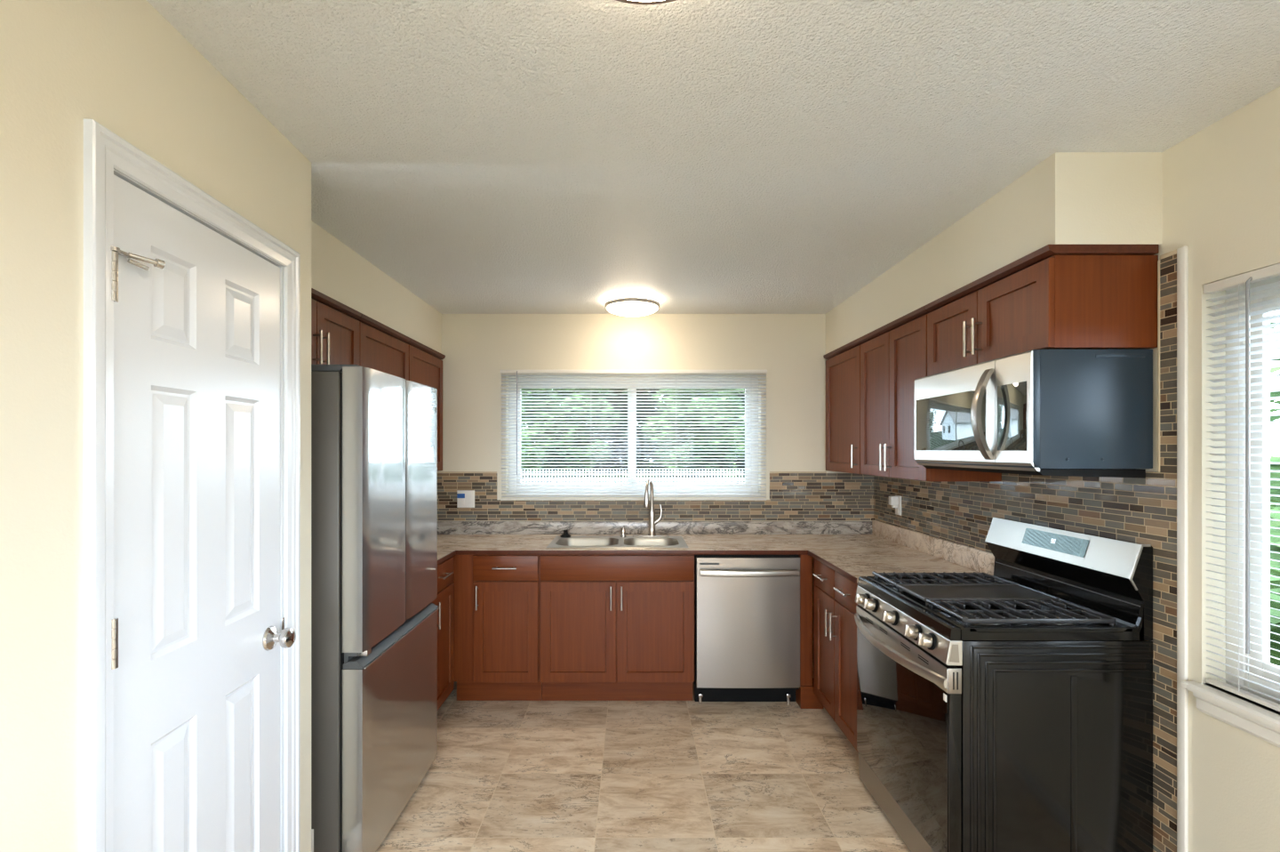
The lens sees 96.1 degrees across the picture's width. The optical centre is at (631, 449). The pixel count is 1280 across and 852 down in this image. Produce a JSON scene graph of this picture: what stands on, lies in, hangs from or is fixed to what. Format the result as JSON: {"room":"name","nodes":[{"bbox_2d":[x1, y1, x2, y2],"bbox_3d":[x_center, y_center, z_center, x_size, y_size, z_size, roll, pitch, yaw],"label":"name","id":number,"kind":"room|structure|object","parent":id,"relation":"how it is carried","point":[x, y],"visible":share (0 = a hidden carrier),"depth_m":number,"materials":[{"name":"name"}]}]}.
{"room":"kitchen","nodes":[
{"label":"kitchen","id":0,"kind":"room"},
{"bbox_2d":[0,0,311,851],"bbox_3d":[-1.274,0.280,-0.582,0.700,2.440,4.900,0,0,-3],"label":"wall","id":1,"kind":"structure","parent":0,"point":[119,65],"depth_m":1.01,"materials":[{"name":"beige paint"}]},
{"bbox_2d":[83,119,299,851],"bbox_3d":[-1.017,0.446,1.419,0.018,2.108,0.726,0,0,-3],"label":"trim","id":2,"kind":"structure","parent":1,"relation":"attached to","point":[104,151],"depth_m":1.09,"materials":[{"name":"white paint"}]},
{"bbox_2d":[110,174,295,851],"bbox_3d":[-1.025,0.474,1.409,0.109,2.028,0.620,0,0,0],"label":"door","id":3,"kind":"structure","parent":1,"relation":"in","point":[196,638],"depth_m":1.35,"materials":[{"name":"white paint"}]},
{"bbox_2d":[311,288,361,365],"bbox_3d":[-1.455,-0.475,2.362,0.397,0.347,0.745,0,0,0],"label":"upper cabinet","id":4,"kind":"object","parent":1,"relation":"attached to","point":[334,324],"visible":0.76,"depth_m":2.50,"materials":[{"name":"brown wood"}]},
{"bbox_2d":[311,220,441,352],"bbox_3d":[-1.484,-0.795,2.935,0.342,0.290,2.070,0,0,0],"label":"wall","id":5,"kind":"structure","parent":0,"point":[339,272],"depth_m":2.87,"materials":[{"name":"beige paint"}]},
{"bbox_2d":[376,666,910,851],"bbox_3d":[0.000,1.530,0.485,3.800,0.060,7.170,0,0,0],"label":"floor","id":6,"kind":"structure","parent":0,"point":[541,775],"depth_m":2.59,"materials":[{"name":"tile"}]},
{"bbox_2d":[311,364,439,851],"bbox_3d":[-1.278,0.601,2.368,0.714,1.796,0.769,0,0,0],"label":"refrigerator","id":7,"kind":"object","parent":6,"relation":"on","point":[374,432],"visible":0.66,"depth_m":2.02,"materials":[{"name":"silver metal"}]},
{"bbox_2d":[431,556,453,710],"bbox_3d":[-1.318,1.052,3.065,0.651,0.895,0.580,0,0,0],"label":"base cabinet","id":8,"kind":"object","parent":6,"relation":"on","point":[444,599],"visible":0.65,"depth_m":3.18,"materials":[{"name":"brown wood"}]},
{"bbox_2d":[437,519,994,583],"bbox_3d":[0.006,0.540,3.281,3.319,0.128,1.359,0,0,0],"label":"countertop","id":9,"kind":"structure","parent":8,"relation":"on","point":[854,549],"depth_m":3.54,"materials":[{"name":"stone"}]},
{"bbox_2d":[546,535,688,547],"bbox_3d":[-0.086,0.664,3.614,0.843,0.185,0.457,0,0,0],"label":"sink","id":10,"kind":"object","parent":9,"relation":"in","point":[574,540],"visible":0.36,"depth_m":3.74,"materials":[{"name":"grey metal"}]},
{"bbox_2d":[560,529,570,536],"bbox_3d":[-0.438,0.549,3.795,0.072,0.044,0.072,0,0,0],"label":"stopper","id":11,"kind":"object","parent":10,"relation":"on","point":[565,532],"visible":1,"depth_m":3.78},
{"bbox_2d":[620,526,626,536],"bbox_3d":[-0.058,0.539,3.802,0.040,0.063,0.040,0,0,0],"label":"soap dispenser","id":12,"kind":"object","parent":10,"relation":"on","point":[622,530],"visible":1,"depth_m":3.79,"materials":[{"name":"grey metal"}]},
{"bbox_2d":[632,478,669,536],"bbox_3d":[0.125,0.378,3.736,0.240,0.387,0.200,0,0,0],"label":"kitchen faucet","id":13,"kind":"object","parent":9,"relation":"on","point":[652,521],"visible":1,"depth_m":3.79,"materials":[{"name":"grey metal"}]},
{"bbox_2d":[452,554,542,700],"bbox_3d":[-0.794,1.052,3.632,0.507,0.895,0.653,0,0,0],"label":"base cabinet","id":14,"kind":"object","parent":6,"relation":"on","point":[496,597],"visible":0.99,"depth_m":3.35,"materials":[{"name":"brown wood"}]},
{"bbox_2d":[539,554,694,700],"bbox_3d":[-0.087,1.052,3.632,0.903,0.895,0.653,0,0,0],"label":"base cabinet","id":15,"kind":"object","parent":6,"relation":"on","point":[612,627],"visible":0.97,"depth_m":3.35,"materials":[{"name":"brown wood"}]},
{"bbox_2d":[693,554,799,703],"bbox_3d":[0.673,1.057,3.597,0.602,0.884,0.666,0,0,0],"label":"dishwasher","id":16,"kind":"object","parent":6,"relation":"on","point":[747,607],"visible":0.99,"depth_m":3.32,"materials":[{"name":"silver metal"}]},
{"bbox_2d":[795,554,823,708],"bbox_3d":[1.044,1.052,3.616,0.132,0.895,0.568,0,0,0],"label":"filler panel","id":17,"kind":"object","parent":6,"relation":"on","point":[805,698],"visible":0.46,"depth_m":3.34,"materials":[{"name":"brown wood"}]},
{"bbox_2d":[813,558,858,752],"bbox_3d":[1.328,1.052,2.964,0.670,0.895,0.722,0,0,0],"label":"base cabinet","id":18,"kind":"object","parent":6,"relation":"on","point":[835,626],"visible":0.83,"depth_m":2.89,"materials":[{"name":"brown wood"}]},
{"bbox_2d":[854,517,1152,851],"bbox_3d":[1.302,0.900,2.211,0.723,1.198,0.759,0,0,0],"label":"gas range","id":19,"kind":"object","parent":6,"relation":"on","point":[1010,709],"visible":1,"depth_m":1.84,"materials":[{"name":"black metal"}]},
{"bbox_2d":[866,576,1136,639],"bbox_3d":[1.331,0.587,2.212,0.558,0.041,0.755,0,0,0],"label":"cooktop","id":20,"kind":"object","parent":19,"relation":"in","point":[966,629],"depth_m":1.87,"materials":[{"name":"black metal"}]},
{"bbox_2d":[439,313,847,666],"bbox_3d":[0.000,0.310,4.040,3.800,2.500,0.140,0,0,0],"label":"wall","id":21,"kind":"structure","parent":0,"point":[476,348],"depth_m":3.97,"materials":[{"name":"beige paint"}]},
{"bbox_2d":[437,471,826,472],"bbox_3d":[-0.157,0.154,3.965,2.994,0.012,0.010,0,0,0],"label":"trim","id":22,"kind":"structure","parent":21,"relation":"attached to","point":[437,471],"depth_m":3.96,"materials":[{"name":"beige tile"}]},
{"bbox_2d":[508,376,758,492],"bbox_3d":[0.010,-0.102,4.075,1.756,0.833,0.060,0,0,0],"label":"window","id":23,"kind":"structure","parent":21,"relation":"in","point":[509,476],"depth_m":4.05,"materials":[{"name":"white plastic"}]},
{"bbox_2d":[500,369,767,500],"bbox_3d":[0.011,-0.102,3.946,1.828,0.895,0.037,0,0,0],"label":"window blind","id":24,"kind":"object","parent":23,"relation":"attached to","point":[516,372],"visible":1,"depth_m":3.95,"materials":[{"name":"white plastic"}]},
{"bbox_2d":[506,493,760,495],"bbox_3d":[0.010,0.309,4.008,1.756,0.012,0.075,0,0,0],"label":"trim","id":25,"kind":"structure","parent":21,"relation":"attached to","point":[507,493],"depth_m":3.97,"materials":[{"name":"white paint"}]},
{"bbox_2d":[437,254,1176,851],"bbox_3d":[0.011,0.450,2.864,3.329,2.100,2.212,0,0,0],"label":"wall tiles","id":26,"kind":"structure","parent":21,"relation":"attached to","point":[1136,509],"depth_m":2.51,"materials":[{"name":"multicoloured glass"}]},
{"bbox_2d":[456,489,474,507],"bbox_3d":[-1.142,0.337,3.955,0.120,0.118,0.012,0,0,0],"label":"switch plate","id":27,"kind":"object","parent":26,"relation":"attached to","point":[465,498],"visible":1,"depth_m":3.96,"materials":[{"name":"white plastic"}]},
{"bbox_2d":[468,493,472,503],"bbox_3d":[-1.110,0.336,3.953,0.030,0.068,0.004,0,0,0],"label":"rocker switch","id":28,"kind":"object","parent":27,"relation":"attached to","point":[470,495],"depth_m":3.95,"materials":[{"name":"white plastic"}]},
{"bbox_2d":[895,495,901,515],"bbox_3d":[1.662,0.345,3.592,0.010,0.120,0.075,0,0,0],"label":"wall outlet","id":29,"kind":"object","parent":26,"relation":"attached to","point":[898,510],"visible":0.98,"depth_m":3.57,"materials":[{"name":"white plastic"}]},
{"bbox_2d":[888,496,898,507],"bbox_3d":[1.633,0.324,3.592,0.046,0.072,0.040,0,0,0],"label":"plug","id":30,"kind":"object","parent":29,"relation":"attached to","point":[893,500],"visible":1,"depth_m":3.57,"materials":[{"name":"white plastic"}]},
{"bbox_2d":[146,0,1279,313],"bbox_3d":[0.000,-0.990,0.485,3.800,0.100,7.170,0,0,0],"label":"ceiling","id":31,"kind":"structure","parent":0,"point":[485,156],"depth_m":1.62,"materials":[{"name":"white paint"}]},
{"bbox_2d":[604,294,659,316],"bbox_3d":[0.002,-0.894,3.600,0.346,0.089,0.346,0,0,0],"label":"ceiling light","id":32,"kind":"object","parent":31,"relation":"attached to","point":[627,305],"visible":1,"depth_m":3.50,"materials":[{"name":"white plastic"}]},
{"bbox_2d":[616,0,676,4],"bbox_3d":[0.028,-0.894,0.974,0.346,0.089,0.346,0,0,0],"label":"ceiling light","id":33,"kind":"object","parent":31,"relation":"attached to","point":[635,2],"visible":1,"depth_m":1.14,"materials":[{"name":"white plastic"}]},
{"bbox_2d":[630,0,662,1],"bbox_3d":[0.028,-0.887,0.974,0.320,0.075,0.320,0,0,0],"label":"diffuser","id":34,"kind":"object","parent":33,"relation":"attached to","point":[630,0],"depth_m":1.12,"materials":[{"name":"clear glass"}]},
{"bbox_2d":[825,152,1161,353],"bbox_3d":[1.506,-0.795,2.893,0.338,0.290,2.153,0,0,0],"label":"wall","id":35,"kind":"structure","parent":0,"point":[1068,197],"depth_m":1.95,"materials":[{"name":"beige paint"}]},
{"bbox_2d":[1143,86,1279,851],"bbox_3d":[1.740,0.310,0.485,0.130,2.500,6.970,0,0,0],"label":"wall","id":36,"kind":"structure","parent":0,"point":[1220,184],"depth_m":1.68,"materials":[{"name":"beige paint"}]},
{"bbox_2d":[823,337,862,473],"bbox_3d":[1.481,-0.254,3.650,0.385,0.791,0.610,0,0,0],"label":"upper cabinet","id":37,"kind":"object","parent":36,"relation":"attached to","point":[843,364],"visible":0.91,"depth_m":3.61,"materials":[{"name":"brown wood"}]},
{"bbox_2d":[858,305,1001,480],"bbox_3d":[1.481,-0.254,2.967,0.385,0.791,0.750,0,0,0],"label":"upper cabinet","id":38,"kind":"object","parent":36,"relation":"attached to","point":[893,355],"visible":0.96,"depth_m":2.91,"materials":[{"name":"brown wood"}]},
{"bbox_2d":[924,244,1158,375],"bbox_3d":[1.481,-0.487,2.203,0.385,0.323,0.773,0,0,0],"label":"upper cabinet","id":39,"kind":"object","parent":36,"relation":"attached to","point":[1053,296],"visible":0.94,"depth_m":1.83,"materials":[{"name":"brown wood"}]},
{"bbox_2d":[914,349,1152,478],"bbox_3d":[1.435,-0.116,2.208,0.456,0.412,0.756,0,0,0],"label":"microwave","id":40,"kind":"object","parent":39,"relation":"attached to","point":[1070,412],"visible":1,"depth_m":1.83,"materials":[{"name":"paint"}]},
{"bbox_2d":[1157,248,1176,471],"bbox_3d":[1.669,-0.272,1.790,0.011,0.684,0.067,0,0,0],"label":"trim","id":41,"kind":"structure","parent":36,"relation":"attached to","point":[1172,252],"depth_m":1.82,"materials":[{"name":"beige tile"}]},
{"bbox_2d":[1176,246,1188,851],"bbox_3d":[1.669,0.443,1.744,0.012,2.115,0.027,0,0,0],"label":"trim","id":42,"kind":"structure","parent":36,"relation":"attached to","point":[1182,252],"depth_m":1.74,"materials":[{"name":"white paint"}]},
{"bbox_2d":[1180,680,1279,728],"bbox_3d":[1.687,0.694,0.881,0.113,0.018,1.662,0,0,0],"label":"trim","id":43,"kind":"structure","parent":36,"relation":"attached to","point":[1272,718],"depth_m":1.57,"materials":[{"name":"white paint"}]},
{"bbox_2d":[1192,691,1279,747],"bbox_3d":[1.662,0.734,0.870,0.026,0.062,1.640,0,0,0],"label":"trim","id":44,"kind":"structure","parent":36,"relation":"attached to","point":[1269,733],"depth_m":1.57,"materials":[{"name":"white paint"}]},
{"bbox_2d":[1225,275,1279,703],"bbox_3d":[1.772,0.100,0.870,0.057,1.170,1.640,0,0,0],"label":"window","id":45,"kind":"structure","parent":36,"relation":"in","point":[1231,473],"depth_m":1.62,"materials":[{"name":"white plastic"}]},
{"bbox_2d":[1203,263,1279,711],"bbox_3d":[1.681,0.098,0.870,0.040,1.161,1.628,0,0,0],"label":"window blind","id":46,"kind":"object","parent":45,"relation":"attached to","point":[1245,279],"visible":1,"depth_m":1.57,"materials":[{"name":"white plastic"}]},
{"bbox_3d":[-1.715,0.310,2.935,0.120,2.500,2.070,0,0,0],"label":"wall","id":47,"kind":"structure","parent":0,"visible":0},
{"bbox_2d":[356,313,410,380],"bbox_3d":[-1.455,-0.254,3.038,0.397,0.791,0.600,0,0,0],"label":"upper cabinet","id":48,"kind":"object","parent":47,"relation":"attached to","point":[383,348],"visible":0.12,"depth_m":3.00,"materials":[{"name":"brown wood"}]},
{"bbox_2d":[405,337,445,471],"bbox_3d":[-1.455,-0.254,3.648,0.397,0.791,0.614,0,0,0],"label":"upper cabinet","id":49,"kind":"object","parent":47,"relation":"attached to","point":[425,363],"visible":0.17,"depth_m":3.71,"materials":[{"name":"brown wood"}]},
{"label":"outside","id":50,"kind":"structure","parent":0,"visible":0},
{"bbox_2d":[521,464,1279,665],"bbox_3d":[0.000,1.830,47.065,120.000,0.060,85.870,0,0,0],"label":"ground","id":51,"kind":"structure","parent":50,"point":[1273,604],"depth_m":31.91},
{"bbox_2d":[520,388,570,471],"bbox_3d":[-10.147,-2.458,46.734,9.953,8.596,10.534,0,0,5],"label":"leafy tree","id":52,"kind":"object","parent":51,"relation":"on","point":[551,388],"visible":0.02,"depth_m":46.56,"materials":[{"name":"green plant"}]},
{"bbox_2d":[528,441,586,482],"bbox_3d":[-4.184,0.668,32.161,3.333,2.256,3.572,0,0,0],"label":"shrub","id":53,"kind":"object","parent":51,"relation":"on","point":[556,476],"visible":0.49,"depth_m":31.18,"materials":[{"name":"green plant"}]},
{"bbox_2d":[520,388,620,475],"bbox_3d":[-4.789,-1.947,38.478,8.107,7.560,7.062,0,0,0],"label":"leafy tree","id":54,"kind":"object","parent":51,"relation":"on","point":[521,388],"visible":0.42,"depth_m":37.88,"materials":[{"name":"green plant"}]},
{"bbox_2d":[526,388,637,467],"bbox_3d":[-4.872,-3.350,60.782,12.244,10.447,12.278,0,0,0],"label":"leafy tree","id":55,"kind":"object","parent":51,"relation":"on","point":[553,388],"visible":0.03,"depth_m":57.66,"materials":[{"name":"green plant"}]},
{"bbox_2d":[520,469,744,482],"bbox_3d":[0.000,1.397,30.035,14.600,0.795,0.070,0,0,0],"label":"picket fence","id":56,"kind":"object","parent":51,"relation":"on","point":[521,469],"visible":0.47,"depth_m":30.00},
{"bbox_2d":[581,388,691,473],"bbox_3d":[0.246,-2.809,46.737,10.196,9.307,10.944,0,0,0],"label":"leafy tree","id":57,"kind":"object","parent":51,"relation":"on","point":[608,388],"visible":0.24,"depth_m":45.02,"materials":[{"name":"green plant"}]},
{"bbox_2d":[640,388,744,477],"bbox_3d":[4.779,-1.992,38.453,8.215,7.635,6.873,0,0,40],"label":"leafy tree","id":58,"kind":"object","parent":51,"relation":"on","point":[734,476],"visible":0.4,"depth_m":37.09,"materials":[{"name":"green plant"}]},
{"bbox_2d":[676,440,739,481],"bbox_3d":[4.220,0.620,32.335,3.513,2.334,3.480,0,0,0],"label":"shrub","id":59,"kind":"object","parent":51,"relation":"on","point":[707,476],"visible":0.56,"depth_m":31.48,"materials":[{"name":"green plant"}]},
{"bbox_2d":[696,388,744,472],"bbox_3d":[10.386,-2.506,47.231,10.010,8.669,10.377,0,0,36],"label":"leafy tree","id":60,"kind":"object","parent":51,"relation":"on","point":[716,388],"visible":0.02,"depth_m":44.78,"materials":[{"name":"green plant"}]},
{"bbox_2d":[1270,321,1279,629],"bbox_3d":[6.721,-0.917,4.181,4.680,5.453,4.375,0,0,39],"label":"leafy tree","id":61,"kind":"object","parent":51,"relation":"on","point":[1275,467],"visible":0.06,"depth_m":4.99,"materials":[{"name":"green plant"}]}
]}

